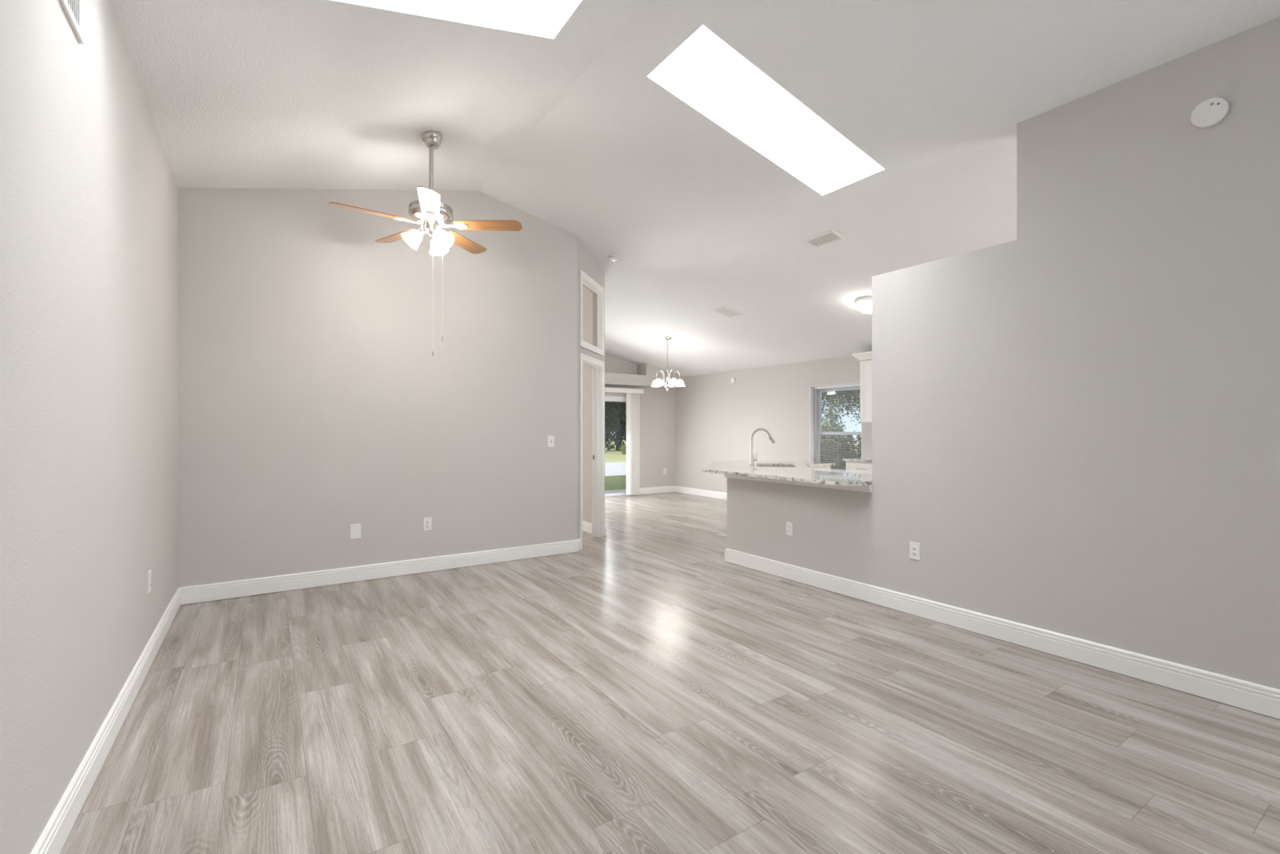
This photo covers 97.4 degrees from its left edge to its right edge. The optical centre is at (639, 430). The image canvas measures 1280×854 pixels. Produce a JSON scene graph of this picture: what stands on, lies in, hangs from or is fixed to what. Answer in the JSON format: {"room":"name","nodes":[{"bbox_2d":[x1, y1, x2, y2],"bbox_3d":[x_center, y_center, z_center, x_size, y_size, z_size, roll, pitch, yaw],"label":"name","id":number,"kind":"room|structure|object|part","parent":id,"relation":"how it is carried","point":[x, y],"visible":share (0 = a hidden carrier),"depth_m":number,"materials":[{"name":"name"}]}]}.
{"room":"empty living room","nodes":[
{"label":"empty living room","id":0,"kind":"room"},
{"bbox_2d":[0,0,177,853],"bbox_3d":[-2.495,-0.263,2.650,0.120,3.165,12.216,0,0,-34],"label":"wall","id":1,"kind":"structure","parent":0,"point":[89,187],"depth_m":1.94,"materials":[{"name":"grey paint"}]},
{"bbox_2d":[58,0,84,44],"bbox_3d":[-1.768,-1.655,1.676,0.013,0.570,0.770,0,0,-34],"label":"air vent","id":2,"kind":"object","parent":1,"relation":"in","point":[73,10],"visible":1,"depth_m":1.93,"materials":[{"name":"white plastic"}]},
{"bbox_2d":[30,587,180,853],"bbox_3d":[-1.299,1.252,0.975,0.016,0.130,7.862,0,0,-34],"label":"baseboard","id":3,"kind":"structure","parent":1,"relation":"attached to","point":[54,836],"depth_m":2.16,"materials":[{"name":"white wood"}]},
{"bbox_2d":[147,569,151,593],"bbox_3d":[-2.772,0.857,3.182,0.010,0.120,0.074,0,0,-34],"label":"wall outlet","id":4,"kind":"object","parent":1,"relation":"attached to","point":[149,573],"visible":1,"depth_m":3.17,"materials":[{"name":"white plastic"}]},
{"bbox_2d":[177,187,577,587],"bbox_3d":[-2.114,-0.519,5.221,3.364,3.679,0.110,0,0,-34],"label":"wall","id":5,"kind":"structure","parent":0,"point":[314,401],"depth_m":4.93,"materials":[{"name":"grey paint"}]},
{"bbox_2d":[350,523,360,538],"bbox_3d":[-2.480,0.882,4.906,0.084,0.128,0.008,0,0,-34],"label":"blank wall plate","id":6,"kind":"object","parent":5,"relation":"attached to","point":[355,529],"visible":1,"depth_m":4.90,"materials":[{"name":"white plastic"}]},
{"bbox_2d":[178,537,581,604],"bbox_3d":[-2.065,1.252,5.207,3.429,0.130,0.066,0,0,-34],"label":"baseboard","id":7,"kind":"structure","parent":5,"relation":"attached to","point":[248,587],"depth_m":4.92,"materials":[{"name":"white wood"}]},
{"bbox_2d":[423,516,431,530],"bbox_3d":[-1.978,0.874,5.239,0.074,0.120,0.010,0,0,-34],"label":"wall outlet","id":8,"kind":"object","parent":5,"relation":"attached to","point":[427,521],"visible":1,"depth_m":5.24,"materials":[{"name":"white plastic"}]},
{"bbox_2d":[547,435,554,447],"bbox_3d":[-0.935,0.119,5.926,0.074,0.120,0.023,0,0,-34],"label":"light switch","id":9,"kind":"object","parent":5,"relation":"attached to","point":[550,438],"visible":1,"depth_m":5.93,"materials":[{"name":"white plastic"}]},
{"bbox_2d":[582,285,592,523],"bbox_3d":[-1.424,-0.319,8.471,0.090,3.278,3.469,0,0,-34],"label":"wall","id":10,"kind":"structure","parent":0,"point":[587,295],"depth_m":7.27,"materials":[{"name":"grey paint"}]},
{"bbox_2d":[582,520,591,533],"bbox_3d":[-1.491,1.252,8.475,0.016,0.130,3.389,0,0,-34],"label":"baseboard","id":11,"kind":"structure","parent":10,"relation":"attached to","point":[587,526],"depth_m":7.24,"materials":[{"name":"white wood"}]},
{"bbox_2d":[577,235,604,538],"bbox_3d":[-0.619,-0.405,6.606,0.115,3.449,1.000,0,0,14],"label":"wall","id":12,"kind":"structure","parent":0,"point":[586,263],"depth_m":6.33,"materials":[{"name":"grey paint"}]},
{"bbox_2d":[579,270,604,355],"bbox_3d":[-0.575,-1.340,6.595,0.065,0.840,0.840,0,0,14],"label":"window","id":13,"kind":"structure","parent":12,"relation":"in","point":[595,286],"depth_m":6.71,"materials":[{"name":"white wood"}]},
{"bbox_3d":[-0.585,-1.340,6.597,0.045,0.720,0.720,0,0,14],"label":"frame","id":14,"kind":"part","parent":13,"relation":"part of","materials":[{"name":"white wood"}]},
{"bbox_2d":[579,352,604,550],"bbox_3d":[-0.611,0.237,6.604,0.139,2.166,0.852,0,0,14],"label":"door frame","id":15,"kind":"structure","parent":12,"relation":"in","point":[597,371],"depth_m":6.93,"materials":[{"name":"white wood"}]},
{"bbox_2d":[604,353,675,495],"bbox_3d":[-2.547,-0.519,9.892,7.819,3.679,0.140,0,0,-34],"label":"wall","id":16,"kind":"structure","parent":0,"point":[657,405],"depth_m":11.70,"materials":[{"name":"grey paint"}]},
{"bbox_2d":[604,395,631,497],"bbox_3d":[-1.081,0.323,10.874,2.150,1.995,0.110,0,0,-34],"label":"door","id":17,"kind":"structure","parent":16,"relation":"in","point":[607,398],"depth_m":11.22,"materials":[{"name":"white plastic"}]},
{"bbox_2d":[604,386,643,494],"bbox_3d":[-0.993,0.235,10.728,2.435,2.120,0.191,0,0,-34],"label":"vertical blind","id":18,"kind":"object","parent":16,"relation":"attached to","point":[633,395],"visible":0.83,"depth_m":11.24,"materials":[{"name":"white plastic"}]},
{"bbox_2d":[640,485,675,494],"bbox_3d":[0.314,1.252,11.702,1.050,0.130,0.016,0,0,-34],"label":"baseboard","id":19,"kind":"structure","parent":16,"relation":"attached to","point":[670,488],"depth_m":11.73,"materials":[{"name":"white wood"}]},
{"bbox_2d":[604,363,684,388],"bbox_3d":[-0.708,-1.109,10.831,3.717,0.447,0.334,0,0,-34],"label":"ledge","id":20,"kind":"structure","parent":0,"point":[646,375],"depth_m":11.19,"materials":[{"name":"grey paint"}]},
{"bbox_2d":[59,492,1279,853],"bbox_3d":[0.815,1.380,4.840,8.059,0.120,12.196,0,0,-34],"label":"floor","id":21,"kind":"structure","parent":0,"point":[641,689],"depth_m":2.43,"materials":[{"name":"grey wood"}]},
{"bbox_2d":[763,465,831,471],"bbox_3d":[1.650,0.871,5.660,1.156,0.899,2.535,0,0,2],"label":"base cabinet","id":22,"kind":"object","parent":21,"relation":"on","point":[818,468],"visible":0.03,"depth_m":6.56,"materials":[{"name":"white paint"}]},
{"bbox_2d":[702,460,871,485],"bbox_3d":[1.454,0.405,5.774,1.648,0.030,3.073,0,0,2],"label":"countertop","id":23,"kind":"structure","parent":22,"relation":"on","point":[801,471],"depth_m":5.21,"materials":[{"name":"white stone"}]},
{"bbox_2d":[749,427,775,465],"bbox_3d":[1.372,0.182,6.303,0.286,0.416,0.065,0,0,11],"label":"kitchen faucet","id":24,"kind":"object","parent":23,"relation":"on","point":[752,460],"visible":1,"depth_m":6.30,"materials":[{"name":"grey metal"}]},
{"bbox_3d":[1.352,0.132,6.303,0.215,0.316,0.024,0,0,11],"label":"spout","id":25,"kind":"part","parent":24,"relation":"part of","materials":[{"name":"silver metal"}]},
{"bbox_2d":[756,465,792,466],"bbox_3d":[1.512,0.523,6.295,0.446,0.204,0.666,0,0,11],"label":"undermount sink","id":26,"kind":"object","parent":23,"relation":"in","point":[757,465],"visible":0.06,"depth_m":6.61,"materials":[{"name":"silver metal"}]},
{"bbox_3d":[2.058,0.530,6.518,0.450,0.180,0.019,0,0,-34],"label":"drawer","id":27,"kind":"part","parent":22,"relation":"part of","materials":[{"name":"white paint"}]},
{"bbox_2d":[845,461,871,474],"bbox_3d":[3.802,0.871,6.759,0.719,0.899,2.640,0,0,-34],"label":"base cabinet","id":28,"kind":"object","parent":21,"relation":"on","point":[852,467],"visible":0.05,"depth_m":7.50,"materials":[{"name":"white paint"}]},
{"bbox_2d":[842,457,871,462],"bbox_3d":[3.800,0.405,6.775,0.704,0.030,2.670,0,0,-34],"label":"countertop","id":29,"kind":"structure","parent":28,"relation":"on","point":[867,459],"depth_m":7.54,"materials":[{"name":"white stone"}]},
{"bbox_2d":[111,0,1279,376],"bbox_3d":[0.810,-1.728,4.849,8.059,1.292,12.216,0,0,-34],"label":"ceiling","id":30,"kind":"structure","parent":0,"point":[571,128],"depth_m":3.73,"materials":[{"name":"white paint"}]},
{"bbox_2d":[328,130,522,356],"bbox_3d":[-1.574,-1.372,4.128,1.247,1.656,1.287,0,0,-34],"label":"ceiling fan","id":31,"kind":"object","parent":30,"relation":"hanging from","point":[428,211],"visible":1,"depth_m":4.12,"materials":[{"name":"silver metal"}]},
{"bbox_3d":[-1.879,-1.516,3.907,0.491,0.006,0.140,0,11,-37],"label":"blade","id":32,"kind":"part","parent":31,"relation":"part of","materials":[{"name":"brown wood"}]},
{"bbox_3d":[-1.889,-1.516,4.402,0.491,0.006,0.140,0,11,35],"label":"blade","id":33,"kind":"part","parent":31,"relation":"part of","materials":[{"name":"brown wood"}]},
{"bbox_3d":[-1.661,-1.392,4.099,0.142,0.142,0.145,0,0,-28],"label":"lamp shade","id":34,"kind":"part","parent":31,"relation":"part of","materials":[{"name":"white glass"}]},
{"bbox_2d":[417,228,426,235],"bbox_3d":[-1.604,-1.451,4.129,0.070,0.054,0.054,0,0,-28],"label":"socket","id":35,"kind":"object","parent":31,"relation":"attached to","point":[420,232],"depth_m":4.11,"materials":[{"name":"silver metal"}]},
{"bbox_3d":[-1.407,-1.516,3.763,0.140,0.006,0.491,12,-4,-19],"label":"blade","id":36,"kind":"part","parent":31,"relation":"part of","materials":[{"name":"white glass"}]},
{"bbox_3d":[-1.538,-1.392,4.293,0.145,0.142,0.142,0,0,2],"label":"lamp shade","id":37,"kind":"part","parent":31,"relation":"part of","materials":[{"name":"white glass"}]},
{"bbox_3d":[-1.450,-1.413,4.101,0.071,0.073,0.058,0,0,32],"label":"bulb","id":38,"kind":"part","parent":31,"relation":"part of","materials":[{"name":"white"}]},
{"bbox_3d":[-1.432,-1.392,4.090,0.142,0.142,0.145,0,0,32],"label":"lamp shade","id":39,"kind":"part","parent":31,"relation":"part of","materials":[{"name":"white glass"}]},
{"bbox_3d":[-1.421,-1.516,4.563,0.140,0.006,0.491,-11,-3,17],"label":"blade","id":40,"kind":"part","parent":31,"relation":"part of","materials":[{"name":"brown wood"}]},
{"bbox_3d":[-1.123,-1.516,4.168,0.491,0.006,0.140,0,-11,-1],"label":"blade","id":41,"kind":"part","parent":31,"relation":"part of","materials":[{"name":"brown wood"}]},
{"bbox_2d":[367,0,577,33],"bbox_3d":[-1.069,-2.368,2.548,1.815,0.924,0.637,0,0,-34],"label":"window","id":42,"kind":"structure","parent":30,"relation":"attached to","point":[542,15],"depth_m":3.10,"materials":[{"name":"white glass"}]},
{"bbox_2d":[608,254,620,262],"bbox_3d":[-0.298,-1.983,6.513,0.140,0.061,0.142,0,0,-34],"label":"smoke detector","id":43,"kind":"object","parent":30,"relation":"attached to","point":[613,258],"visible":1,"depth_m":6.47,"materials":[{"name":"white plastic"}]},
{"bbox_2d":[651,336,684,391],"bbox_3d":[0.450,-1.080,9.218,0.559,0.904,0.556,0,0,-34],"label":"chandelier","id":44,"kind":"object","parent":30,"relation":"hanging from","point":[657,382],"visible":1,"depth_m":9.20,"materials":[{"name":"white glass"}]},
{"bbox_3d":[0.265,-0.777,9.333,0.160,0.108,0.160,0,0,28],"label":"lamp shade","id":45,"kind":"part","parent":44,"relation":"part of","materials":[{"name":"white glass"}]},
{"bbox_3d":[0.298,-0.777,9.086,0.160,0.108,0.160,0,0,-44],"label":"lamp shade","id":46,"kind":"part","parent":44,"relation":"part of","materials":[{"name":"white glass"}]},
{"bbox_3d":[0.337,-0.846,9.294,0.205,0.266,0.039,0,0,28],"label":"arm","id":47,"kind":"part","parent":44,"relation":"part of","materials":[{"name":"silver metal"}]},
{"bbox_3d":[0.357,-0.846,9.143,0.205,0.266,0.039,0,0,-44],"label":"arm","id":48,"kind":"part","parent":44,"relation":"part of","materials":[{"name":"silver metal"}]},
{"bbox_3d":[0.451,-1.236,9.233,0.017,0.515,0.017,0,0,11],"label":"chain","id":49,"kind":"part","parent":44,"relation":"part of","materials":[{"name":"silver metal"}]},
{"bbox_3d":[0.507,-0.846,9.116,0.039,0.266,0.205,0,0,-26],"label":"arm","id":50,"kind":"part","parent":44,"relation":"part of","materials":[{"name":"silver metal"}]},
{"bbox_3d":[0.543,-0.777,9.041,0.160,0.108,0.160,0,0,-26],"label":"lamp shade","id":51,"kind":"part","parent":44,"relation":"part of","materials":[{"name":"white glass"}]},
{"bbox_3d":[0.661,-0.777,9.261,0.160,0.108,0.160,0,0,-8],"label":"lamp shade","id":52,"kind":"part","parent":44,"relation":"part of","materials":[{"name":"white glass"}]},
{"bbox_2d":[712,306,742,318],"bbox_3d":[1.180,-1.585,7.575,0.308,0.080,0.260,0,0,-34],"label":"ceiling vent","id":53,"kind":"object","parent":30,"relation":"in","point":[726,311],"visible":1,"depth_m":7.56,"materials":[{"name":"white plastic"}]},
{"bbox_2d":[649,25,880,191],"bbox_3d":[0.920,-2.385,3.872,1.813,0.890,0.637,0,0,-34],"label":"window","id":54,"kind":"structure","parent":30,"relation":"attached to","point":[704,69],"depth_m":4.18,"materials":[{"name":"white glass"}]},
{"bbox_2d":[803,229,844,248],"bbox_3d":[1.714,-1.779,5.249,0.181,0.051,0.335,0,0,-34],"label":"ceiling vent","id":55,"kind":"object","parent":30,"relation":"in","point":[829,237],"visible":1,"depth_m":5.24,"materials":[{"name":"white plastic"}]},
{"bbox_2d":[855,296,871,313],"bbox_3d":[2.605,-1.409,6.401,0.280,0.174,0.280,0,0,-34],"label":"flush ceiling light","id":56,"kind":"object","parent":30,"relation":"attached to","point":[864,304],"visible":0.73,"depth_m":6.33,"materials":[{"name":"white glass"}]},
{"bbox_2d":[675,355,871,495],"bbox_3d":[4.114,0.098,7.120,0.200,2.445,12.096,0,0,-34],"label":"wall","id":57,"kind":"structure","parent":0,"point":[717,418],"depth_m":10.22,"materials":[{"name":"grey paint"}]},
{"bbox_2d":[675,485,726,499],"bbox_3d":[2.007,1.252,10.091,0.016,0.130,4.576,0,0,-34],"label":"baseboard","id":58,"kind":"structure","parent":57,"relation":"attached to","point":[713,494],"depth_m":11.24,"materials":[{"name":"white wood"}]},
{"bbox_2d":[730,377,735,382],"bbox_3d":[1.737,-0.923,10.484,0.033,0.100,0.100,0,0,-34],"label":"wall sensor","id":59,"kind":"object","parent":57,"relation":"attached to","point":[733,380],"visible":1,"depth_m":10.46,"materials":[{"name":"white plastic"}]},
{"bbox_2d":[809,382,862,472],"bbox_3d":[3.058,0.000,8.681,0.210,1.400,0.945,0,0,-34],"label":"window","id":60,"kind":"structure","parent":57,"relation":"in","point":[812,402],"depth_m":9.04,"materials":[{"name":"white plastic"}]},
{"bbox_2d":[813,383,861,472],"bbox_3d":[3.055,0.000,8.679,0.050,1.384,0.933,0,0,-34],"label":"mini blind","id":61,"kind":"object","parent":60,"relation":"attached to","point":[851,384],"visible":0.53,"depth_m":8.70,"materials":[{"name":"white plastic"}]},
{"bbox_3d":[3.099,0.343,8.709,0.030,0.625,0.855,0,0,-34],"label":"sash","id":62,"kind":"part","parent":60,"relation":"part of","materials":[{"name":"white plastic"}]},
{"bbox_3d":[3.126,-0.292,8.726,0.030,0.725,0.855,0,0,-34],"label":"sash","id":63,"kind":"part","parent":60,"relation":"part of","materials":[{"name":"clear glass"}]},
{"bbox_2d":[851,351,871,422],"bbox_3d":[3.905,-0.590,6.888,0.403,0.970,2.740,0,0,-34],"label":"upper cabinet","id":64,"kind":"object","parent":57,"relation":"attached to","point":[865,357],"visible":0.07,"depth_m":7.81,"materials":[{"name":"white paint"}]},
{"bbox_3d":[3.905,-1.025,6.888,0.403,0.100,2.740,0,0,-34],"label":"crown moulding","id":65,"kind":"part","parent":64,"relation":"part of","materials":[{"name":"white paint"}]},
{"bbox_3d":[3.257,-0.538,7.650,0.019,0.853,0.590,0,0,-34],"label":"door","id":66,"kind":"part","parent":64,"relation":"part of","materials":[{"name":"white paint"}]},
{"bbox_2d":[726,16,1279,689],"bbox_3d":[2.757,-0.286,2.931,0.115,3.212,6.625,0,0,-34],"label":"wall","id":67,"kind":"structure","parent":0,"point":[1076,418],"depth_m":3.12,"materials":[{"name":"grey paint"}]},
{"bbox_2d":[786,521,792,536],"bbox_3d":[1.321,0.873,4.977,0.010,0.120,0.074,0,0,-34],"label":"wall outlet","id":68,"kind":"object","parent":67,"relation":"attached to","point":[788,525],"visible":1,"depth_m":4.97,"materials":[{"name":"white plastic"}]},
{"bbox_2d":[787,524,791,533],"bbox_3d":[1.319,0.873,4.976,0.003,0.066,0.033,0,0,-34],"label":"receptacle","id":69,"kind":"object","parent":68,"relation":"attached to","point":[788,526],"depth_m":4.97,"materials":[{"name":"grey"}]},
{"bbox_2d":[724,474,871,492],"bbox_3d":[1.349,0.448,5.016,0.140,0.055,1.654,0,0,-34],"label":"trim","id":70,"kind":"structure","parent":67,"relation":"attached to","point":[868,488],"depth_m":4.80,"materials":[{"name":"white stone"}]},
{"bbox_2d":[909,541,919,559],"bbox_3d":[1.961,0.862,4.016,0.010,0.120,0.074,0,0,-34],"label":"wall outlet","id":71,"kind":"object","parent":67,"relation":"attached to","point":[914,548],"visible":1,"depth_m":4.01,"materials":[{"name":"white plastic"}]},
{"bbox_2d":[724,547,1279,719],"bbox_3d":[2.753,1.252,2.938,0.147,0.130,6.641,0,0,-34],"label":"baseboard","id":72,"kind":"structure","parent":67,"relation":"attached to","point":[1248,695],"depth_m":3.30,"materials":[{"name":"white wood"}]},
{"bbox_2d":[1190,97,1228,128],"bbox_3d":[2.788,-1.552,2.754,0.032,0.132,0.132,0,0,-34],"label":"smoke detector","id":73,"kind":"object","parent":67,"relation":"attached to","point":[1211,111],"visible":1,"depth_m":2.74,"materials":[{"name":"white plastic"}]},
{"label":"outside","id":74,"kind":"structure","parent":0,"visible":0},
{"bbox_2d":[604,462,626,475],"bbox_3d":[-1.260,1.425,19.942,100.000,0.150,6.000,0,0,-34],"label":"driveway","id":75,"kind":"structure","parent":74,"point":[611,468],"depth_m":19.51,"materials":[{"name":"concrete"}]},
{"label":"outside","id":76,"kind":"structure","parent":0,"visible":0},
{"bbox_2d":[604,439,859,462],"bbox_3d":[-18.076,1.425,45.208,100.000,0.150,54.700,0,0,-34],"label":"field","id":77,"kind":"structure","parent":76,"point":[611,455],"depth_m":30.33,"materials":[{"name":"green plant"}]},
{"bbox_2d":[604,401,626,450],"bbox_3d":[-1.407,-2.197,37.459,6.346,7.654,4.472,0,0,-26],"label":"tree","id":78,"kind":"object","parent":77,"relation":"on","point":[621,437],"visible":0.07,"depth_m":36.68,"materials":[{"name":"green plant"}]},
{"bbox_2d":[617,444,626,453],"bbox_3d":[-0.638,1.066,31.511,1.082,0.684,0.963,0,0,-34],"label":"bush","id":79,"kind":"object","parent":77,"relation":"on","point":[623,449],"visible":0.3,"depth_m":31.31,"materials":[{"name":"green plant"}]},
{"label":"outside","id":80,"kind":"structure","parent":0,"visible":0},
{"bbox_2d":[604,475,626,490],"bbox_3d":[1.344,1.425,16.030,100.000,0.150,3.400,0,0,-34],"label":"lawn","id":81,"kind":"structure","parent":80,"point":[618,482],"depth_m":14.38,"materials":[{"name":"green plant"}]},
{"bbox_2d":[604,401,626,447],"bbox_3d":[-0.820,-1.047,13.405,4.423,4.904,3.192,0,0,-27],"label":"tree","id":82,"kind":"object","parent":81,"relation":"on","point":[616,404],"visible":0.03,"depth_m":13.22,"materials":[{"name":"green plant"}]},
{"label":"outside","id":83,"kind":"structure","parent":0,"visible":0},
{"bbox_2d":[604,488,626,493],"bbox_3d":[-3.330,1.415,10.166,10.819,0.130,1.184,0,0,-34],"label":"patio","id":84,"kind":"structure","parent":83,"point":[620,491],"depth_m":12.46,"materials":[{"name":"grey concrete"}]},
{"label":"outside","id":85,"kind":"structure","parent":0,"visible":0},
{"bbox_3d":[30.938,1.455,15.125,51.730,0.150,30.900,0,0,-34],"label":"lawn","id":86,"kind":"structure","parent":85,"visible":0},
{"bbox_2d":[820,421,833,449],"bbox_3d":[4.275,0.601,13.091,0.469,1.662,0.456,0,0,-34],"label":"plant","id":87,"kind":"object","parent":86,"relation":"on","point":[827,424],"visible":0.2,"depth_m":13.04,"materials":[{"name":"green plant"}]},
{"bbox_2d":[821,395,847,449],"bbox_3d":[4.814,0.304,14.052,1.013,2.261,1.001,0,0,-11],"label":"conical shrub","id":88,"kind":"object","parent":86,"relation":"on","point":[833,426],"visible":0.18,"depth_m":13.98,"materials":[{"name":"green plant"}]},
{"bbox_2d":[820,426,861,470],"bbox_3d":[4.170,0.687,11.585,1.530,1.539,4.139,0,0,-34],"label":"hedge","id":89,"kind":"object","parent":86,"relation":"on","point":[836,439],"visible":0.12,"depth_m":11.44,"materials":[{"name":"green plant"}]},
{"bbox_2d":[821,389,860,425],"bbox_3d":[5.814,-0.574,16.876,4.250,4.013,5.222,0,0,-6],"label":"spreading tree","id":90,"kind":"object","parent":86,"relation":"on","point":[858,400],"visible":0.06,"depth_m":16.52,"materials":[{"name":"green plant"}]}
]}

